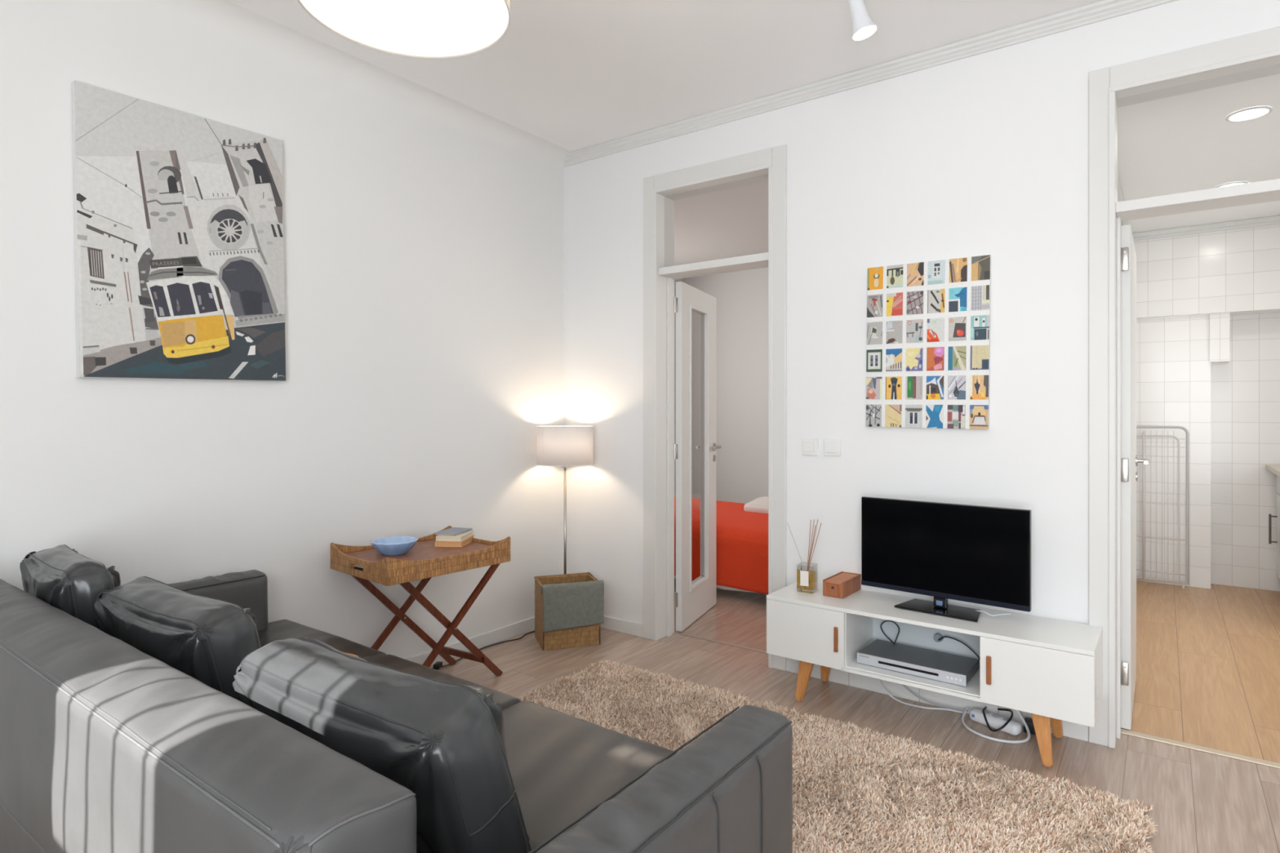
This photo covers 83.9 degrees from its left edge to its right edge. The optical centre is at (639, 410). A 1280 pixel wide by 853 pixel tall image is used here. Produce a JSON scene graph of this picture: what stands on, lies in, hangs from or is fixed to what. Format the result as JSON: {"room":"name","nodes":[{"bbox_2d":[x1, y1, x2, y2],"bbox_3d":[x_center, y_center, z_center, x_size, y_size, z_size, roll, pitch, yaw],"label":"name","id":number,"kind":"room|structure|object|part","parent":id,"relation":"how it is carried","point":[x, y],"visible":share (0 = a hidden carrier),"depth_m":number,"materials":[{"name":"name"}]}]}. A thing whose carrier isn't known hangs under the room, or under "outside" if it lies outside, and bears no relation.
{"room":"living room","nodes":[
{"label":"living room","id":0,"kind":"room"},
{"bbox_2d":[0,0,571,658],"bbox_3d":[-1.979,-0.150,2.356,0.200,2.880,5.100,0,0,36],"label":"wall","id":1,"kind":"structure","parent":0,"point":[424,228],"depth_m":3.10,"materials":[{"name":"white paint"}]},
{"bbox_2d":[71,80,285,381],"bbox_3d":[-1.706,-0.618,2.698,0.030,1.003,0.703,0,1,36],"label":"print","id":2,"kind":"object","parent":1,"relation":"attached to","point":[179,246],"visible":1,"depth_m":2.64,"materials":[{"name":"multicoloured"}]},
{"bbox_2d":[404,616,534,665],"bbox_3d":[-1.944,1.254,2.393,0.013,0.072,5.000,0,0,36],"label":"baseboard","id":3,"kind":"structure","parent":1,"relation":"attached to","point":[487,638],"depth_m":3.91,"materials":[{"name":"white wood"}]},
{"bbox_2d":[226,0,1095,151],"bbox_3d":[1.003,-1.620,0.166,7.600,0.100,5.100,0,0,36],"label":"ceiling","id":4,"kind":"structure","parent":0,"point":[572,75],"depth_m":3.10,"materials":[{"name":"white paint"}]},
{"bbox_2d":[297,0,510,58],"bbox_3d":[-0.528,-1.238,1.602,0.465,0.664,0.465,0,0,36],"label":"pendant lamp","id":5,"kind":"object","parent":4,"relation":"hanging from","point":[415,28],"visible":1,"depth_m":1.67,"materials":[{"name":"white glass"}]},
{"bbox_2d":[847,0,877,40],"bbox_3d":[0.806,-1.472,2.585,0.123,0.196,0.167,0,0,36],"label":"ceiling spotlight","id":6,"kind":"object","parent":4,"relation":"attached to","point":[863,27],"visible":1,"depth_m":2.60,"materials":[{"name":"white plastic"}]},
{"bbox_2d":[674,278,682,497],"bbox_3d":[-0.480,-0.140,6.509,0.100,2.860,3.030,0,0,36],"label":"wall","id":7,"kind":"structure","parent":0,"point":[680,279],"depth_m":7.59,"materials":[{"name":"white paint"}]},
{"bbox_2d":[674,181,768,265],"bbox_3d":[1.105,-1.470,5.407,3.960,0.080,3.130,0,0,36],"label":"transom window","id":8,"kind":"structure","parent":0,"point":[730,223],"depth_m":5.47,"materials":[{"name":"clear glass"}]},
{"bbox_2d":[682,266,768,503],"bbox_3d":[2.002,-0.140,6.628,3.960,2.860,0.100,0,0,36],"label":"wall","id":9,"kind":"structure","parent":0,"point":[741,296],"depth_m":7.31,"materials":[{"name":"white paint"}]},
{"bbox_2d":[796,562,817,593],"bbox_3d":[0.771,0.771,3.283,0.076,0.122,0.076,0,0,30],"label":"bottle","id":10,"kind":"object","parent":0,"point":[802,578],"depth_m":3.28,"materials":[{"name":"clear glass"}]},
{"bbox_2d":[429,577,1279,852],"bbox_3d":[1.614,1.330,2.012,8.800,0.080,8.800,0,0,36],"label":"floor","id":11,"kind":"structure","parent":0,"point":[1202,802],"depth_m":3.19,"materials":[{"name":"brown wood"}]},
{"bbox_2d":[0,569,792,852],"bbox_3d":[-0.874,0.889,1.846,2.358,0.802,1.119,0,0,36],"label":"sofa","id":12,"kind":"object","parent":11,"relation":"on","point":[107,746],"visible":0.73,"depth_m":1.25,"materials":[{"name":"leather"}]},
{"bbox_2d":[19,544,120,628],"bbox_3d":[-1.670,0.641,2.110,0.546,0.448,0.201,0,0,39],"label":"sofa cushion","id":13,"kind":"object","parent":12,"relation":"on","point":[66,580],"visible":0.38,"depth_m":1.95,"materials":[{"name":"leather"}]},
{"bbox_2d":[93,576,261,700],"bbox_3d":[-1.162,0.665,1.821,0.646,0.416,0.227,0,0,35],"label":"sofa cushion","id":14,"kind":"object","parent":12,"relation":"on","point":[206,639],"visible":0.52,"depth_m":1.66,"materials":[{"name":"leather"}]},
{"bbox_3d":[-1.167,0.781,1.488,2.055,0.586,0.190,0,0,36],"label":"backrest","id":15,"kind":"part","parent":12,"relation":"part of","materials":[{"name":"leather"}]},
{"bbox_3d":[-1.805,0.910,2.462,0.128,0.567,0.990,0,0,36],"label":"armrest","id":16,"kind":"part","parent":12,"relation":"part of","materials":[{"name":"leather"}]},
{"bbox_3d":[-1.343,0.981,2.553,0.724,0.261,0.536,0,0,36],"label":"seat","id":17,"kind":"part","parent":12,"relation":"part of","materials":[{"name":"leather"}]},
{"bbox_2d":[232,637,531,852],"bbox_3d":[-0.519,0.675,1.378,0.713,0.404,0.248,0,0,37],"label":"sofa cushion","id":18,"kind":"object","parent":12,"relation":"on","point":[443,742],"visible":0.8,"depth_m":1.20,"materials":[{"name":"leather"}]},
{"bbox_3d":[-0.778,0.983,2.138,0.682,0.257,0.536,0,0,36],"label":"seat","id":19,"kind":"part","parent":12,"relation":"part of","materials":[{"name":"leather"}]},
{"bbox_3d":[-0.188,0.984,1.704,0.787,0.256,0.536,0,0,36],"label":"seat","id":20,"kind":"part","parent":12,"relation":"part of","materials":[{"name":"leather"}]},
{"bbox_3d":[-0.011,0.910,1.145,0.137,0.568,0.990,0,0,36],"label":"armrest","id":21,"kind":"part","parent":12,"relation":"part of","materials":[{"name":"leather"}]},
{"bbox_2d":[330,525,510,676],"bbox_3d":[-0.958,0.939,3.243,0.548,0.722,0.730,0,0,41],"label":"tray table","id":22,"kind":"object","parent":11,"relation":"on","point":[424,561],"visible":0.85,"depth_m":3.15,"materials":[{"name":"wood"}]},
{"bbox_2d":[370,536,418,555],"bbox_3d":[-1.078,0.600,3.127,0.200,0.059,0.201,0,0,36],"label":"bowl","id":23,"kind":"object","parent":22,"relation":"on","point":[389,545],"visible":1,"depth_m":3.08,"materials":[{"name":"blue ceramic"}]},
{"bbox_3d":[-1.155,0.991,3.373,0.018,0.617,0.663,0,0,36],"label":"leg","id":24,"kind":"part","parent":22,"relation":"part of","materials":[{"name":"brown wood"}]},
{"bbox_3d":[-1.118,0.991,3.382,0.065,0.616,0.605,0,0,41],"label":"leg","id":25,"kind":"part","parent":22,"relation":"part of","materials":[{"name":"brown wood"}]},
{"bbox_2d":[345,538,491,562],"bbox_3d":[-0.970,0.634,3.176,0.458,0.009,0.592,0,0,41],"label":"tray","id":26,"kind":"object","parent":22,"relation":"on","point":[424,550],"depth_m":3.13,"materials":[{"name":"wood"}]},
{"bbox_3d":[-0.855,0.991,3.232,0.018,0.616,0.606,0,0,36],"label":"leg","id":27,"kind":"part","parent":22,"relation":"part of","materials":[{"name":"brown wood"}]},
{"bbox_2d":[435,534,474,547],"bbox_3d":[-0.872,0.617,3.360,0.129,0.026,0.180,0,0,5],"label":"book","id":28,"kind":"object","parent":22,"relation":"on","point":[437,544],"visible":0.63,"depth_m":3.28,"materials":[{"name":"brown paper"}]},
{"bbox_2d":[435,530,473,541],"bbox_3d":[-0.873,0.592,3.363,0.123,0.022,0.174,0,0,5],"label":"book","id":29,"kind":"object","parent":28,"relation":"on","point":[463,536],"visible":0.69,"depth_m":3.28,"materials":[{"name":"beige paper"}]},
{"bbox_2d":[434,527,472,535],"bbox_3d":[-0.885,0.576,3.382,0.106,0.009,0.165,0,0,16],"label":"book","id":30,"kind":"object","parent":29,"relation":"on","point":[453,531],"visible":1,"depth_m":3.36,"materials":[{"name":"grey paper"}]},
{"bbox_3d":[-0.853,0.991,3.194,0.018,0.617,0.663,0,0,36],"label":"leg","id":31,"kind":"part","parent":22,"relation":"part of","materials":[{"name":"brown wood"}]},
{"bbox_2d":[433,661,442,669],"bbox_3d":[-1.005,1.269,3.539,0.032,0.024,0.052,0,0,6],"label":"switch","id":32,"kind":"object","parent":11,"relation":"on","point":[437,664],"visible":0.96,"depth_m":3.52,"materials":[{"name":"black plastic"}]},
{"bbox_2d":[431,631,534,668],"bbox_3d":[-0.790,1.284,3.870,0.070,0.010,0.849,0,0,38],"label":"lamp cord","id":33,"kind":"object","parent":11,"relation":"on","point":[532,631],"visible":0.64,"depth_m":3.92,"materials":[{"name":"grey plastic"}]},
{"bbox_2d":[536,425,593,574],"bbox_3d":[-0.436,0.692,4.143,0.330,1.197,0.330,0,0,36],"label":"floor lamp","id":34,"kind":"object","parent":11,"relation":"on","point":[563,446],"visible":0.85,"depth_m":4.01,"materials":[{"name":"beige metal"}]},
{"bbox_3d":[-0.436,0.203,4.143,0.326,0.219,0.326,0,0,36],"label":"lamp shade","id":35,"kind":"part","parent":34,"relation":"part of","materials":[{"name":"white fabric"}]},
{"bbox_2d":[533,572,604,650],"bbox_3d":[-0.400,1.113,3.967,0.340,0.353,0.288,0,0,-18],"label":"storage basket","id":36,"kind":"object","parent":11,"relation":"on","point":[569,608],"visible":1,"depth_m":3.85,"materials":[{"name":"grey"}]},
{"bbox_2d":[535,577,542,648],"bbox_3d":[-0.555,1.121,3.933,0.011,0.338,0.223,0,0,-18],"label":"basket","id":37,"kind":"object","parent":36,"relation":"on","point":[538,580],"depth_m":3.94,"materials":[{"name":"brown wicker"}]},
{"bbox_2d":[588,573,596,581],"bbox_3d":[-0.262,1.121,4.030,0.011,0.338,0.223,0,0,-18],"label":"basket","id":38,"kind":"object","parent":36,"relation":"on","point":[591,578],"depth_m":4.07,"materials":[{"name":"brown wicker"}]},
{"bbox_2d":[674,575,755,592],"bbox_3d":[0.616,1.048,5.466,2.010,0.483,0.954,0,0,36],"label":"bed","id":39,"kind":"object","parent":11,"relation":"on","point":[717,586],"visible":0.05,"depth_m":4.88,"materials":[{"name":"white"}]},
{"bbox_2d":[674,497,768,594],"bbox_3d":[0.612,0.986,5.428,2.021,0.459,0.944,0,0,36],"label":"blanket","id":40,"kind":"object","parent":39,"relation":"on","point":[741,535],"visible":0.18,"depth_m":4.87,"materials":[{"name":"fabric"}]},
{"bbox_2d":[743,496,768,514],"bbox_3d":[1.124,0.743,5.399,0.640,0.137,0.358,0,0,41],"label":"pillow","id":41,"kind":"object","parent":40,"relation":"on","point":[760,504],"visible":0.17,"depth_m":5.41,"materials":[{"name":"white fabric"}]},
{"bbox_2d":[519,659,1157,852],"bbox_3d":[0.262,1.286,2.320,2.235,0.008,1.555,0,0,36],"label":"shaggy rug","id":42,"kind":"object","parent":11,"relation":"on","point":[855,791],"visible":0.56,"depth_m":2.39,"materials":[{"name":"brown carpet"}]},
{"bbox_2d":[877,679,963,713],"bbox_3d":[1.199,1.202,3.106,0.384,0.165,0.054,0,0,38],"label":"cable","id":43,"kind":"object","parent":11,"relation":"on","point":[882,686],"visible":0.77,"depth_m":3.07,"materials":[{"name":"white plastic"}]},
{"bbox_2d":[766,581,1102,767],"bbox_3d":[1.173,1.060,2.970,1.252,0.452,0.372,0,0,37],"label":"media console","id":44,"kind":"object","parent":11,"relation":"on","point":[1051,670],"visible":0.97,"depth_m":2.82,"materials":[{"name":"white paint"}]},
{"bbox_2d":[786,519,821,593],"bbox_3d":[0.757,0.666,3.290,0.166,0.332,0.077,0,0,30],"label":"reed diffuser","id":45,"kind":"object","parent":44,"relation":"on","point":[802,578],"visible":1,"depth_m":3.28,"materials":[{"name":"clear glass"}]},
{"bbox_3d":[0.730,1.189,3.147,0.073,0.196,0.062,0,0,37],"label":"leg","id":46,"kind":"part","parent":44,"relation":"part of","materials":[{"name":"brown wood"}]},
{"bbox_3d":[0.718,0.973,3.105,0.360,0.244,0.016,0,0,37],"label":"cabinet door","id":47,"kind":"part","parent":44,"relation":"part of","materials":[{"name":"white paint"}]},
{"bbox_3d":[0.882,1.189,3.348,0.073,0.196,0.062,0,0,37],"label":"leg","id":48,"kind":"part","parent":44,"relation":"part of","materials":[{"name":"brown wood"}]},
{"bbox_3d":[0.827,0.969,3.005,0.017,0.106,0.012,0,0,37],"label":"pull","id":49,"kind":"part","parent":44,"relation":"part of","materials":[{"name":"brown wood"}]},
{"bbox_2d":[822,571,861,598],"bbox_3d":[0.925,0.798,3.255,0.094,0.070,0.217,0,0,38],"label":"wooden box","id":50,"kind":"object","parent":44,"relation":"on","point":[842,584],"visible":1,"depth_m":3.19,"materials":[{"name":"brown wood"}]},
{"bbox_3d":[0.923,0.769,3.253,0.077,0.006,0.206,0,0,38],"label":"lid","id":51,"kind":"part","parent":50,"relation":"part of","materials":[{"name":"brown wood"}]},
{"bbox_2d":[857,639,979,686],"bbox_3d":[1.168,1.056,2.996,0.436,0.043,0.236,0,0,38],"label":"dvd player","id":52,"kind":"object","parent":44,"relation":"in","point":[952,668],"visible":1,"depth_m":2.94},
{"bbox_2d":[880,620,899,644],"bbox_3d":[1.119,0.990,3.187,0.038,0.093,0.081,0,0,-31],"label":"cable","id":53,"kind":"object","parent":52,"relation":"on","point":[885,620],"visible":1,"depth_m":3.18,"materials":[{"name":"black rubber"}]},
{"bbox_3d":[1.100,1.056,2.907,0.436,0.043,0.009,0,0,38],"label":"panel","id":54,"kind":"part","parent":52,"relation":"part of","materials":[{"name":"silver metal"}]},
{"bbox_3d":[1.281,0.965,3.113,1.218,0.230,0.007,0,0,37],"label":"panel","id":55,"kind":"part","parent":44,"relation":"part of","materials":[{"name":"white wood"}]},
{"bbox_2d":[933,632,942,642],"bbox_3d":[1.291,0.987,3.084,0.038,0.038,0.022,0,0,36],"label":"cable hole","id":56,"kind":"object","parent":44,"relation":"attached to","point":[937,636],"visible":0.97,"depth_m":3.08,"materials":[{"name":"grey plastic"}]},
{"bbox_2d":[861,496,1031,622],"bbox_3d":[1.251,0.609,2.961,0.672,0.447,0.170,0,0,40],"label":"television","id":57,"kind":"object","parent":44,"relation":"on","point":[979,554],"visible":0.98,"depth_m":2.93,"materials":[{"name":"black plastic"}]},
{"bbox_2d":[937,635,979,659],"bbox_3d":[1.355,1.017,3.001,0.191,0.105,0.011,0,0,40],"label":"cable","id":58,"kind":"object","parent":44,"relation":"in","point":[940,638],"visible":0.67,"depth_m":3.00,"materials":[{"name":"black rubber"}]},
{"bbox_3d":[1.298,0.969,2.650,0.017,0.106,0.012,0,0,37],"label":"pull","id":59,"kind":"part","parent":44,"relation":"part of","materials":[{"name":"brown"}]},
{"bbox_2d":[977,610,1010,616],"bbox_3d":[1.433,0.825,2.891,0.143,0.016,0.056,0,0,15],"label":"cable","id":60,"kind":"object","parent":44,"relation":"on","point":[997,615],"visible":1,"depth_m":2.88,"materials":[{"name":"white plastic"}]},
{"bbox_3d":[1.427,0.973,2.571,0.364,0.244,0.016,0,0,37],"label":"cabinet door","id":61,"kind":"part","parent":44,"relation":"part of","materials":[{"name":"white paint"}]},
{"bbox_3d":[1.465,1.189,2.593,0.073,0.196,0.062,0,0,37],"label":"leg","id":62,"kind":"part","parent":44,"relation":"part of","materials":[{"name":"brown wood"}]},
{"bbox_3d":[1.617,1.189,2.795,0.073,0.196,0.062,0,0,37],"label":"leg","id":63,"kind":"part","parent":44,"relation":"part of","materials":[{"name":"brown wood"}]},
{"bbox_2d":[902,684,968,711],"bbox_3d":[1.235,1.196,3.102,0.363,0.156,0.018,0,0,39],"label":"cable","id":64,"kind":"object","parent":11,"relation":"on","point":[907,688],"visible":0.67,"depth_m":3.07,"materials":[{"name":"grey plastic"}]},
{"bbox_2d":[969,708,1022,735],"bbox_3d":[1.443,1.266,2.894,0.057,0.049,0.200,0,0,-37],"label":"power strip","id":65,"kind":"object","parent":11,"relation":"on","point":[994,721],"visible":1,"depth_m":2.87,"materials":[{"name":"white plastic"}]},
{"bbox_2d":[991,714,1000,717],"bbox_3d":[1.446,1.242,2.890,0.032,0.002,0.032,0,0,-37],"label":"socket","id":66,"kind":"object","parent":65,"relation":"attached to","point":[993,715],"depth_m":2.89,"materials":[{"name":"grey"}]},
{"bbox_2d":[961,706,1030,743],"bbox_3d":[1.425,1.203,2.864,0.260,0.171,0.213,0,0,36],"label":"cable","id":67,"kind":"object","parent":11,"relation":"on","point":[1028,738],"visible":0.87,"depth_m":2.81,"materials":[{"name":"white plastic"}]},
{"bbox_2d":[982,706,1013,731],"bbox_3d":[1.451,1.253,2.889,0.111,0.059,0.147,0,0,36],"label":"coiled cable","id":68,"kind":"object","parent":11,"relation":"on","point":[985,707],"visible":1,"depth_m":2.87,"materials":[{"name":"black rubber"}]},
{"bbox_2d":[1023,717,1035,734],"bbox_3d":[1.573,1.265,2.842,0.070,0.050,0.040,0,0,36],"label":"adapter","id":69,"kind":"object","parent":11,"relation":"on","point":[1028,722],"visible":0.46,"depth_m":2.83,"materials":[{"name":"black plastic"}]},
{"bbox_2d":[1136,426,1189,588],"bbox_3d":[3.827,0.705,5.248,0.352,1.177,0.080,0,0,36],"label":"drying rack","id":70,"kind":"object","parent":11,"relation":"on","point":[1143,578],"visible":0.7,"depth_m":5.21,"materials":[{"name":"grey metal"}]},
{"bbox_2d":[1268,475,1279,577],"bbox_3d":[4.390,0.858,4.427,0.625,0.865,1.180,0,0,36],"label":"base cabinet","id":71,"kind":"object","parent":11,"relation":"on","point":[1277,478],"visible":0.88,"depth_m":5.02,"materials":[{"name":"white paint"}]},
{"bbox_2d":[1266,463,1279,476],"bbox_3d":[4.406,0.405,4.394,0.710,0.039,1.245,0,0,36],"label":"countertop","id":72,"kind":"structure","parent":71,"relation":"on","point":[1274,468],"depth_m":4.80,"materials":[{"name":"beige"}]},
{"bbox_3d":[4.470,0.840,5.026,0.045,0.210,0.014,0,0,36],"label":"bar handle","id":73,"kind":"part","parent":71,"relation":"part of","materials":[{"name":"grey metal"}]},
{"bbox_3d":[4.357,0.507,4.817,0.020,0.155,0.582,0,0,36],"label":"drawer","id":74,"kind":"part","parent":71,"relation":"part of","materials":[{"name":"white paint"}]},
{"bbox_3d":[4.357,0.875,4.817,0.020,0.570,0.582,0,0,36],"label":"cabinet door","id":75,"kind":"part","parent":71,"relation":"part of","materials":[{"name":"white paint"}]},
{"bbox_2d":[564,0,1279,740],"bbox_3d":[2.563,-0.140,2.289,7.600,2.860,0.170,0,0,36],"label":"wall","id":76,"kind":"structure","parent":0,"point":[986,153],"depth_m":3.19,"materials":[{"name":"white paint"}]},
{"bbox_2d":[643,144,786,671],"bbox_3d":[0.580,-0.013,4.137,0.959,2.605,0.850,0,0,36],"label":"door","id":77,"kind":"structure","parent":76,"relation":"in","point":[691,600],"depth_m":4.01,"materials":[{"name":"white paint"}]},
{"bbox_3d":[0.490,0.276,4.617,0.054,0.123,0.141,0,0,24],"label":"handle","id":78,"kind":"part","parent":77,"relation":"part of","materials":[{"name":"silver metal"}]},
{"bbox_2d":[674,631,767,653],"bbox_3d":[0.480,1.288,3.924,0.684,0.004,0.020,0,0,36],"label":"trim","id":79,"kind":"structure","parent":76,"relation":"attached to","point":[678,633],"depth_m":3.94,"materials":[{"name":"beige wood"}]},
{"bbox_2d":[801,438,818,455],"bbox_3d":[0.825,0.177,3.452,0.082,0.082,0.014,0,0,36],"label":"wall switch","id":80,"kind":"object","parent":76,"relation":"attached to","point":[810,446],"visible":1,"depth_m":3.44,"materials":[{"name":"white plastic"}]},
{"bbox_2d":[823,438,840,456],"bbox_3d":[0.914,0.177,3.386,0.082,0.082,0.014,0,0,36],"label":"wall switch","id":81,"kind":"object","parent":76,"relation":"attached to","point":[832,447],"visible":1,"depth_m":3.38,"materials":[{"name":"white plastic"}]},
{"bbox_2d":[600,615,1088,741],"bbox_3d":[2.514,1.248,2.212,7.387,0.085,0.013,0,0,36],"label":"baseboard","id":82,"kind":"structure","parent":76,"relation":"attached to","point":[1072,730],"depth_m":3.20,"materials":[{"name":"white wood"}]},
{"bbox_2d":[564,0,1177,167],"bbox_3d":[2.499,-1.538,2.202,7.400,0.064,0.046,0,0,36],"label":"trim","id":83,"kind":"structure","parent":76,"relation":"attached to","point":[1097,11],"depth_m":3.22,"materials":[{"name":"white paint"}]},
{"bbox_2d":[865,254,991,429],"bbox_3d":[1.254,-0.286,3.128,0.516,0.729,0.025,1,0,36],"label":"print","id":84,"kind":"object","parent":76,"relation":"attached to","point":[928,350],"visible":1,"depth_m":3.11,"materials":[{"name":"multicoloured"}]},
{"bbox_2d":[1117,171,1128,225],"bbox_3d":[3.388,-1.315,3.700,1.540,0.030,3.080,0,0,36],"label":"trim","id":85,"kind":"structure","parent":76,"relation":"attached to","point":[1120,198],"depth_m":4.30,"materials":[{"name":"white"}]},
{"bbox_2d":[1120,728,1279,768],"bbox_3d":[2.228,1.287,2.635,0.760,0.006,0.040,0,0,36],"label":"trim","id":86,"kind":"structure","parent":76,"relation":"attached to","point":[1268,763],"depth_m":2.70,"materials":[{"name":"beige wood"}]},
{"bbox_2d":[1117,73,1279,233],"bbox_3d":[3.561,-1.370,3.851,1.640,0.080,3.530,0,0,36],"label":"ceiling","id":87,"kind":"structure","parent":0,"point":[1182,143],"depth_m":3.60,"materials":[{"name":"white paint"}]},
{"bbox_2d":[1214,181,1248,187],"bbox_3d":[3.501,-1.325,4.212,0.160,0.008,0.160,0,0,36],"label":"recessed light","id":88,"kind":"object","parent":87,"relation":"in","point":[1237,182],"visible":0.34,"depth_m":4.17,"materials":[{"name":"white plastic"}]},
{"bbox_2d":[1225,106,1272,122],"bbox_3d":[2.726,-1.325,3.188,0.160,0.008,0.160,0,0,36],"label":"recessed light","id":89,"kind":"object","parent":87,"relation":"in","point":[1252,113],"visible":1,"depth_m":3.18,"materials":[{"name":"white plastic"}]},
{"bbox_2d":[1133,224,1279,318],"bbox_3d":[4.420,-1.012,5.020,1.640,0.635,0.270,0,0,36],"label":"wall","id":90,"kind":"structure","parent":0,"point":[1235,272],"depth_m":5.10,"materials":[{"name":"white tile"}]},
{"bbox_2d":[1132,215,1279,240],"bbox_3d":[4.289,-1.302,4.926,1.540,0.055,0.035,0,0,36],"label":"trim","id":91,"kind":"structure","parent":90,"relation":"attached to","point":[1269,220],"depth_m":5.08,"materials":[{"name":"white"}]},
{"bbox_2d":[1136,312,1279,591],"bbox_3d":[4.488,-0.020,5.112,1.640,2.620,0.400,0,0,36],"label":"wall","id":92,"kind":"structure","parent":0,"point":[1229,411],"depth_m":5.21,"materials":[{"name":"white tile"}]},
{"bbox_2d":[1209,312,1230,363],"bbox_3d":[4.214,-0.524,5.183,0.112,0.352,0.230,0,0,36],"label":"wall","id":93,"kind":"structure","parent":0,"point":[1220,323],"depth_m":5.09,"materials":[{"name":"white tile"}]},
{"bbox_3d":[2.860,-0.140,4.366,0.100,2.860,3.530,0,0,36],"label":"wall partition","id":94,"kind":"structure","parent":0,"visible":0},
{"bbox_2d":[1088,26,1279,748],"bbox_3d":[2.394,-0.013,2.864,0.932,2.605,0.944,0,0,36],"label":"door frame","id":95,"kind":"structure","parent":94,"relation":"in","point":[1113,460],"depth_m":2.74,"materials":[{"name":"white paint"}]},
{"bbox_3d":[2.358,0.276,3.340,0.054,0.123,0.141,0,0,36],"label":"handle","id":96,"kind":"part","parent":95,"relation":"part of","materials":[{"name":"silver metal"}]}
]}

